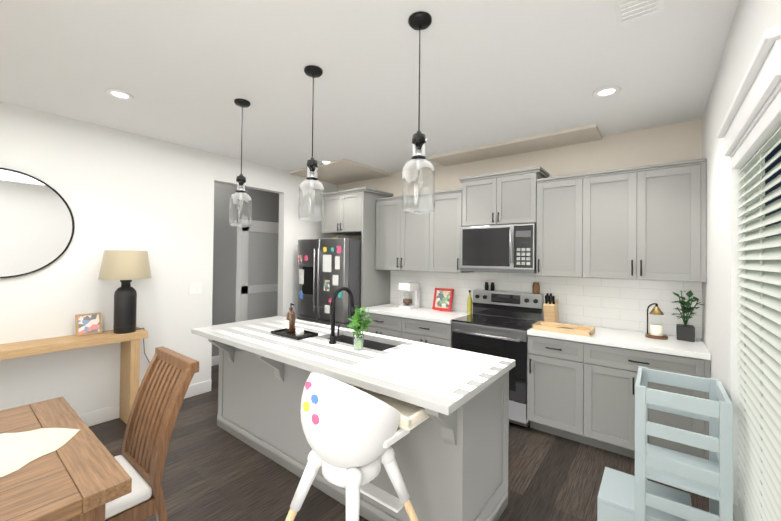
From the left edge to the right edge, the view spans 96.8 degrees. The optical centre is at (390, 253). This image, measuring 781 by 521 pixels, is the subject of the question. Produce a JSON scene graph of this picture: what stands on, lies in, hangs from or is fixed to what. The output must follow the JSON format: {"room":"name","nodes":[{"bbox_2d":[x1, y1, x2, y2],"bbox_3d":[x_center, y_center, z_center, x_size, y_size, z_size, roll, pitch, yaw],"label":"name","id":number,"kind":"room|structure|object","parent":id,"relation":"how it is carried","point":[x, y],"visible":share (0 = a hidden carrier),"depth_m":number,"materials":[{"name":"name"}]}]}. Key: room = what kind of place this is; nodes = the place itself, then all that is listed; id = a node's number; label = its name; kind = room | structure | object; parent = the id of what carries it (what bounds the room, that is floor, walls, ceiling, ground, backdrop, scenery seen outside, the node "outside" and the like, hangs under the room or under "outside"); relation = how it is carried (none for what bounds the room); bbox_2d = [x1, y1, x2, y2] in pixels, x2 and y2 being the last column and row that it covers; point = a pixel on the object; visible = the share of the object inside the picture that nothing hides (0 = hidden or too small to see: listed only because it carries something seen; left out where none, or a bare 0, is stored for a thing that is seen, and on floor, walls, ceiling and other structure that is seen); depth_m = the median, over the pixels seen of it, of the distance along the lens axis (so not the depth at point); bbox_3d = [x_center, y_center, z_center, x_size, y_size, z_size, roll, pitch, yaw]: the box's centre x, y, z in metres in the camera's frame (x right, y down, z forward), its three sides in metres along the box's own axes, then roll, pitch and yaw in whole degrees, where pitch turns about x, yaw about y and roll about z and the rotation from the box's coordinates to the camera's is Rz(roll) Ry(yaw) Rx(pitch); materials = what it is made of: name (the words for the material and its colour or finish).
{"room":"kitchen","nodes":[
{"label":"kitchen","id":0,"kind":"room"},
{"bbox_2d":[0,102,337,414],"bbox_3d":[-2.939,0.184,2.952,0.120,2.740,6.650,0,-1,38],"label":"wall","id":1,"kind":"structure","parent":0,"point":[115,189],"depth_m":3.28,"materials":[{"name":"white paint"}]},
{"bbox_2d":[0,168,74,277],"bbox_3d":[-3.039,-0.239,2.702,0.022,0.862,0.862,0,-1,38],"label":"mirror","id":2,"kind":"object","parent":1,"relation":"attached to","point":[37,226],"visible":1,"depth_m":2.83,"materials":[{"name":"silver metal"}]},
{"bbox_2d":[79,380,211,426],"bbox_3d":[-3.496,1.475,2.125,0.014,0.130,4.700,0,-1,38],"label":"baseboard","id":3,"kind":"structure","parent":1,"relation":"attached to","point":[95,417],"depth_m":3.25,"materials":[{"name":"white paint"}]},
{"bbox_2d":[189,283,201,294],"bbox_3d":[-2.165,0.388,3.847,0.010,0.120,0.130,0,-1,38],"label":"light switch","id":4,"kind":"object","parent":1,"relation":"attached to","point":[195,288],"visible":1,"depth_m":3.85,"materials":[{"name":"white paint"}]},
{"bbox_2d":[211,182,274,356],"bbox_3d":[-2.651,0.208,4.814,0.120,2.740,3.350,0,-1,38],"label":"wall","id":5,"kind":"structure","parent":0,"point":[264,205],"depth_m":5.06,"materials":[{"name":"paint"}]},
{"bbox_2d":[211,355,218,365],"bbox_3d":[-2.936,1.505,4.339,0.014,0.130,2.050,0,-1,38],"label":"baseboard","id":6,"kind":"structure","parent":5,"relation":"attached to","point":[215,359],"depth_m":4.91,"materials":[{"name":"white paint"}]},
{"bbox_2d":[235,219,278,321],"bbox_3d":[-1.994,0.538,5.507,0.075,2.110,0.920,0,-1,38],"label":"door","id":7,"kind":"structure","parent":5,"relation":"attached to","point":[257,271],"depth_m":5.42,"materials":[{"name":"white paint"}]},
{"bbox_2d":[275,193,278,310],"bbox_3d":[-1.261,0.227,5.225,0.002,2.740,1.000,0,-1,38],"label":"wall","id":8,"kind":"structure","parent":0,"point":[276,194],"depth_m":5.71,"materials":[{"name":"paint"}]},
{"bbox_2d":[0,0,738,173],"bbox_3d":[-1.512,-1.213,1.876,5.510,0.060,6.890,0,-1,38],"label":"ceiling","id":9,"kind":"structure","parent":0,"point":[187,73],"depth_m":2.20,"materials":[{"name":"paint"}]},
{"bbox_2d":[105,89,133,99],"bbox_3d":[-2.000,-1.175,2.562,0.172,0.009,0.172,0,-1,38],"label":"recessed light","id":10,"kind":"object","parent":9,"relation":"in","point":[119,94],"visible":1,"depth_m":2.56,"materials":[{"name":"white paint"}]},
{"bbox_2d":[229,99,251,226],"bbox_3d":[-1.146,-0.687,2.664,0.162,0.964,0.162,0,-1,38],"label":"pendant light","id":11,"kind":"object","parent":9,"relation":"hanging from","point":[241,178],"visible":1,"depth_m":2.65,"materials":[{"name":"clear glass"}]},
{"bbox_2d":[298,65,324,221],"bbox_3d":[-0.495,-0.685,2.199,0.162,0.964,0.162,0,-1,38],"label":"pendant light","id":12,"kind":"object","parent":9,"relation":"hanging from","point":[313,71],"visible":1,"depth_m":2.19,"materials":[{"name":"clear glass"}]},
{"bbox_2d":[319,160,331,163],"bbox_3d":[-0.801,-1.143,4.327,0.172,0.009,0.172,0,-1,38],"label":"recessed light","id":13,"kind":"object","parent":9,"relation":"in","point":[323,161],"visible":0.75,"depth_m":4.29,"materials":[{"name":"white paint"}]},
{"bbox_2d":[402,11,434,213],"bbox_3d":[0.142,-0.684,1.720,0.162,0.964,0.162,0,-1,38],"label":"pendant light","id":14,"kind":"object","parent":9,"relation":"hanging from","point":[420,20],"visible":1,"depth_m":1.71,"materials":[{"name":"clear glass"}]},
{"bbox_2d":[289,124,601,184],"bbox_3d":[0.311,-1.124,4.080,3.638,0.029,0.928,0,-1,38],"label":"ceiling","id":15,"kind":"structure","parent":9,"relation":"attached to","point":[341,171],"depth_m":3.86,"materials":[{"name":"beige paint"}]},
{"bbox_2d":[593,86,620,97],"bbox_3d":[1.523,-1.139,2.444,0.172,0.009,0.172,0,-1,38],"label":"recessed light","id":16,"kind":"object","parent":9,"relation":"in","point":[607,91],"visible":1,"depth_m":2.44,"materials":[{"name":"white paint"}]},
{"bbox_2d":[614,0,663,26],"bbox_3d":[1.123,-1.149,1.566,0.180,0.016,0.340,0,-1,38],"label":"ceiling vent","id":17,"kind":"object","parent":9,"relation":"in","point":[629,11],"visible":1,"depth_m":1.63,"materials":[{"name":"white metal"}]},
{"bbox_2d":[89,364,708,520],"bbox_3d":[-1.541,1.587,1.845,5.510,0.060,6.890,0,-1,38],"label":"floor","id":18,"kind":"structure","parent":0,"point":[212,471],"depth_m":2.45,"materials":[{"name":"wood"}]},
{"bbox_2d":[0,396,131,520],"bbox_3d":[-1.948,1.153,0.778,1.130,0.775,1.950,0,-1,38],"label":"dining table","id":19,"kind":"object","parent":18,"relation":"on","point":[81,474],"visible":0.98,"depth_m":1.21,"materials":[{"name":"brown wood"}]},
{"bbox_2d":[0,428,79,476],"bbox_3d":[-1.881,0.758,0.879,0.683,0.016,1.660,0,-1,38],"label":"table runner","id":20,"kind":"object","parent":19,"relation":"on","point":[19,450],"visible":1,"depth_m":1.39,"materials":[{"name":"fabric"}]},
{"bbox_2d":[0,327,147,423],"bbox_3d":[-2.909,1.129,2.639,0.306,0.845,1.720,0,-1,38],"label":"console table","id":21,"kind":"object","parent":18,"relation":"on","point":[129,365],"visible":0.85,"depth_m":3.07,"materials":[{"name":"brown wood"}]},
{"bbox_2d":[75,312,101,335],"bbox_3d":[-2.677,0.621,3.073,0.079,0.184,0.175,0,-1,38],"label":"photo frame","id":22,"kind":"object","parent":21,"relation":"on","point":[88,324],"visible":1,"depth_m":3.06,"materials":[{"name":"multicoloured paper"}]},
{"bbox_2d":[98,250,151,363],"bbox_3d":[-2.397,0.596,3.222,0.391,1.247,0.503,0,-1,38],"label":"table lamp","id":23,"kind":"object","parent":21,"relation":"on","point":[125,267],"visible":0.98,"depth_m":3.10,"materials":[{"name":"black ceramic"}]},
{"bbox_2d":[105,346,198,520],"bbox_3d":[-1.309,1.042,1.621,0.460,1.030,0.582,0,-1,38],"label":"dining chair","id":24,"kind":"object","parent":18,"relation":"on","point":[161,394],"visible":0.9,"depth_m":1.69,"materials":[{"name":"brown wood"}]},
{"bbox_2d":[297,237,361,329],"bbox_3d":[-0.696,0.681,4.807,0.915,1.834,0.896,0,-1,38],"label":"fridge","id":25,"kind":"object","parent":18,"relation":"on","point":[327,268],"visible":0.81,"depth_m":4.43,"materials":[{"name":"black metal"}]},
{"bbox_2d":[199,335,508,520],"bbox_3d":[-0.470,1.142,2.619,2.444,0.870,0.840,0,-1,38],"label":"kitchen island","id":26,"kind":"object","parent":18,"relation":"on","point":[451,454],"depth_m":2.05,"materials":[{"name":"grey paint"}]},
{"bbox_2d":[191,316,514,414],"bbox_3d":[-0.477,0.685,2.620,2.524,0.040,0.890,0,-1,38],"label":"island countertop","id":27,"kind":"structure","parent":26,"relation":"on","point":[319,354],"depth_m":2.31,"materials":[{"name":"white stone"}]},
{"bbox_2d":[271,328,317,339],"bbox_3d":[-0.788,0.652,2.842,0.360,0.021,0.200,0,-1,38],"label":"tray","id":28,"kind":"object","parent":27,"relation":"on","point":[291,335],"visible":0.67,"depth_m":2.81,"materials":[{"name":"black metal"}]},
{"bbox_2d":[285,303,294,331],"bbox_3d":[-0.839,0.536,2.921,0.078,0.239,0.076,0,-1,38],"label":"soap bottle","id":29,"kind":"object","parent":28,"relation":"on","point":[290,322],"visible":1,"depth_m":2.89,"materials":[{"name":"brown glass"}]},
{"bbox_2d":[295,328,303,335],"bbox_3d":[-0.733,0.629,2.800,0.068,0.052,0.068,0,-1,38],"label":"candle","id":30,"kind":"object","parent":28,"relation":"on","point":[299,331],"visible":1,"depth_m":2.77,"materials":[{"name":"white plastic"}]},
{"bbox_2d":[347,305,371,350],"bbox_3d":[-0.222,0.510,2.397,0.187,0.307,0.255,0,-1,38],"label":"potted plant","id":31,"kind":"object","parent":27,"relation":"on","point":[358,344],"visible":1,"depth_m":2.40,"materials":[{"name":"plant"}]},
{"bbox_2d":[344,343,503,397],"bbox_3d":[0.228,0.660,2.089,0.650,0.010,0.770,0,-1,38],"label":"table runner","id":32,"kind":"object","parent":27,"relation":"on","point":[439,371],"visible":1,"depth_m":2.00,"materials":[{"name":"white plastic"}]},
{"bbox_2d":[285,373,428,520],"bbox_3d":[-0.161,1.043,1.610,0.636,1.060,0.723,0,-1,38],"label":"chair","id":33,"kind":"object","parent":18,"relation":"on","point":[352,434],"visible":0.98,"depth_m":1.43,"materials":[{"name":"white plastic"}]},
{"bbox_2d":[361,311,407,339],"bbox_3d":[0.082,1.167,4.401,0.695,0.871,0.607,0,-1,38],"label":"base cabinet","id":34,"kind":"object","parent":18,"relation":"on","point":[387,325],"depth_m":4.11,"materials":[{"name":"grey paint"}]},
{"bbox_2d":[408,319,451,347],"bbox_3d":[0.537,1.168,4.049,0.693,0.871,0.607,0,-1,38],"label":"base cabinet","id":35,"kind":"object","parent":18,"relation":"on","point":[419,330],"depth_m":3.75,"materials":[{"name":"grey paint"}]},
{"bbox_2d":[360,303,472,322],"bbox_3d":[0.309,0.711,4.224,1.269,0.040,0.624,0,-1,38],"label":"countertop","id":36,"kind":"structure","parent":35,"relation":"on","point":[433,316],"depth_m":4.07,"materials":[{"name":"white stone"}]},
{"bbox_2d":[398,282,419,308],"bbox_3d":[0.230,0.531,4.415,0.170,0.320,0.270,0,-1,38],"label":"coffee maker","id":37,"kind":"object","parent":36,"relation":"on","point":[411,300],"visible":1,"depth_m":4.39,"materials":[{"name":"white plastic"}]},
{"bbox_2d":[432,288,453,310],"bbox_3d":[0.647,0.559,4.251,0.250,0.269,0.100,0,-1,38],"label":"frame","id":38,"kind":"object","parent":36,"relation":"on","point":[443,299],"visible":1,"depth_m":4.24,"materials":[{"name":"red wood"}]},
{"bbox_2d":[467,290,471,313],"bbox_3d":[0.924,0.559,4.049,0.060,0.270,0.059,0,-1,38],"label":"oil bottle","id":39,"kind":"object","parent":36,"relation":"on","point":[469,305],"visible":1,"depth_m":4.03,"materials":[{"name":"yellow glass"}]},
{"bbox_2d":[452,289,543,427],"bbox_3d":[1.097,1.009,3.580,0.757,1.190,0.666,0,-1,38],"label":"stove","id":40,"kind":"object","parent":18,"relation":"on","point":[498,323],"visible":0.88,"depth_m":3.44,"materials":[{"name":"silver metal"}]},
{"bbox_2d":[485,282,494,290],"bbox_3d":[1.124,0.369,3.936,0.114,0.095,0.043,0,-1,38],"label":"shakers","id":41,"kind":"object","parent":40,"relation":"on","point":[492,286],"visible":1,"depth_m":3.91,"materials":[{"name":"black metal"}]},
{"bbox_2d":[532,282,539,293],"bbox_3d":[1.524,0.360,3.627,0.072,0.115,0.071,0,-1,38],"label":"jar","id":42,"kind":"object","parent":40,"relation":"on","point":[535,288],"visible":0.96,"depth_m":3.60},
{"bbox_2d":[527,331,591,445],"bbox_3d":[1.620,1.170,3.213,0.508,0.871,0.607,0,-1,38],"label":"base cabinet","id":43,"kind":"object","parent":18,"relation":"on","point":[580,389],"depth_m":2.97,"materials":[{"name":"grey paint"}]},
{"bbox_2d":[592,343,710,459],"bbox_3d":[2.056,1.171,2.876,0.831,0.871,0.607,0,-1,38],"label":"base cabinet","id":44,"kind":"object","parent":18,"relation":"on","point":[614,369],"depth_m":2.67,"materials":[{"name":"grey paint"}]},
{"bbox_2d":[528,323,710,358],"bbox_3d":[1.901,0.714,2.994,1.220,0.040,0.624,0,-1,38],"label":"countertop","id":45,"kind":"structure","parent":44,"relation":"on","point":[603,337],"depth_m":2.76,"materials":[{"name":"white stone"}]},
{"bbox_2d":[532,321,594,336],"bbox_3d":[1.551,0.669,3.115,0.470,0.042,0.250,0,-1,38],"label":"serving tray","id":46,"kind":"object","parent":45,"relation":"on","point":[566,328],"visible":1,"depth_m":3.10,"materials":[{"name":"brown wood"}]},
{"bbox_2d":[543,293,558,322],"bbox_3d":[1.575,0.539,3.400,0.100,0.307,0.215,0,-1,38],"label":"knife block","id":47,"kind":"object","parent":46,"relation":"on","point":[550,309],"visible":0.98,"depth_m":3.34,"materials":[{"name":"brown wood"}]},
{"bbox_2d":[645,303,667,339],"bbox_3d":[2.210,0.552,2.880,0.150,0.285,0.150,0,-1,38],"label":"lamp","id":48,"kind":"object","parent":45,"relation":"on","point":[656,331],"visible":1,"depth_m":2.85,"materials":[{"name":"brown wood"}]},
{"bbox_2d":[672,290,703,341],"bbox_3d":[2.380,0.492,2.784,0.202,0.406,0.155,0,-1,38],"label":"potted plant","id":49,"kind":"object","parent":45,"relation":"on","point":[685,332],"visible":1,"depth_m":2.77,"materials":[{"name":"green plant"}]},
{"bbox_2d":[597,366,732,520],"bbox_3d":[1.475,1.139,1.907,0.537,0.900,0.420,0,-1,38],"label":"tower","id":50,"kind":"object","parent":18,"relation":"on","point":[623,496],"visible":1,"depth_m":1.78,"materials":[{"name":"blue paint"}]},
{"bbox_2d":[337,119,701,294],"bbox_3d":[0.542,0.238,4.540,5.510,2.740,0.120,0,-1,38],"label":"wall","id":51,"kind":"structure","parent":0,"point":[677,142],"depth_m":3.44,"materials":[{"name":"beige paint"}]},
{"bbox_2d":[320,190,387,235],"bbox_3d":[-0.496,-0.552,4.912,0.767,0.537,0.578,0,-1,38],"label":"upper cabinet","id":52,"kind":"object","parent":51,"relation":"attached to","point":[343,209],"depth_m":4.66,"materials":[{"name":"grey paint"}]},
{"bbox_2d":[375,192,435,271],"bbox_3d":[0.260,-0.255,4.468,0.890,0.940,0.348,0,-1,38],"label":"upper cabinet","id":53,"kind":"object","parent":51,"relation":"attached to","point":[405,241],"depth_m":4.31,"materials":[{"name":"grey paint"}]},
{"bbox_2d":[432,186,473,272],"bbox_3d":[0.705,-0.254,4.124,0.474,0.940,0.348,0,-1,38],"label":"upper cabinet","id":54,"kind":"object","parent":51,"relation":"attached to","point":[449,203],"depth_m":3.95,"materials":[{"name":"grey paint"}]},
{"bbox_2d":[460,166,543,226],"bbox_3d":[1.209,-0.557,3.741,0.784,0.517,0.348,0,-1,38],"label":"upper cabinet","id":55,"kind":"object","parent":51,"relation":"attached to","point":[510,198],"depth_m":3.57,"materials":[{"name":"grey paint"}]},
{"bbox_2d":[460,223,536,272],"bbox_3d":[1.175,-0.051,3.698,0.776,0.483,0.442,0,-1,38],"label":"microwave","id":56,"kind":"object","parent":55,"relation":"attached to","point":[504,248],"visible":0.98,"depth_m":3.53,"materials":[{"name":"silver metal"}]},
{"bbox_2d":[390,270,701,337],"bbox_3d":[1.294,0.459,3.871,3.258,0.500,0.011,0,-1,38],"label":"backsplash","id":57,"kind":"structure","parent":51,"relation":"attached to","point":[623,304],"depth_m":3.37,"materials":[{"name":"tile"}]},
{"bbox_2d":[536,172,591,277],"bbox_3d":[1.700,-0.253,3.356,0.456,0.940,0.348,0,-1,38],"label":"upper cabinet","id":58,"kind":"object","parent":51,"relation":"attached to","point":[563,203],"depth_m":3.21,"materials":[{"name":"grey paint"}]},
{"bbox_2d":[592,158,705,282],"bbox_3d":[2.136,-0.252,3.019,0.885,0.940,0.348,0,-1,38],"label":"upper cabinet","id":59,"kind":"object","parent":51,"relation":"attached to","point":[647,222],"depth_m":2.82,"materials":[{"name":"grey paint"}]},
{"bbox_2d":[702,0,780,520],"bbox_3d":[0.607,0.191,0.214,0.120,2.740,6.650,0,-1,38],"label":"wall","id":60,"kind":"structure","parent":0,"point":[753,21],"depth_m":1.98,"materials":[{"name":"white paint"}]},
{"bbox_2d":[717,25,780,520],"bbox_3d":[1.465,0.323,1.362,0.165,1.940,1.050,0,-1,38],"label":"window","id":61,"kind":"structure","parent":60,"relation":"in","point":[758,90],"depth_m":1.68,"materials":[{"name":"white paint"}]},
{"bbox_2d":[732,91,780,520],"bbox_3d":[1.462,0.384,1.363,0.060,1.758,0.916,0,-1,38],"label":"window blinds","id":62,"kind":"object","parent":61,"relation":"attached to","point":[759,414],"visible":0.94,"depth_m":1.36,"materials":[{"name":"white paint"}]}
]}

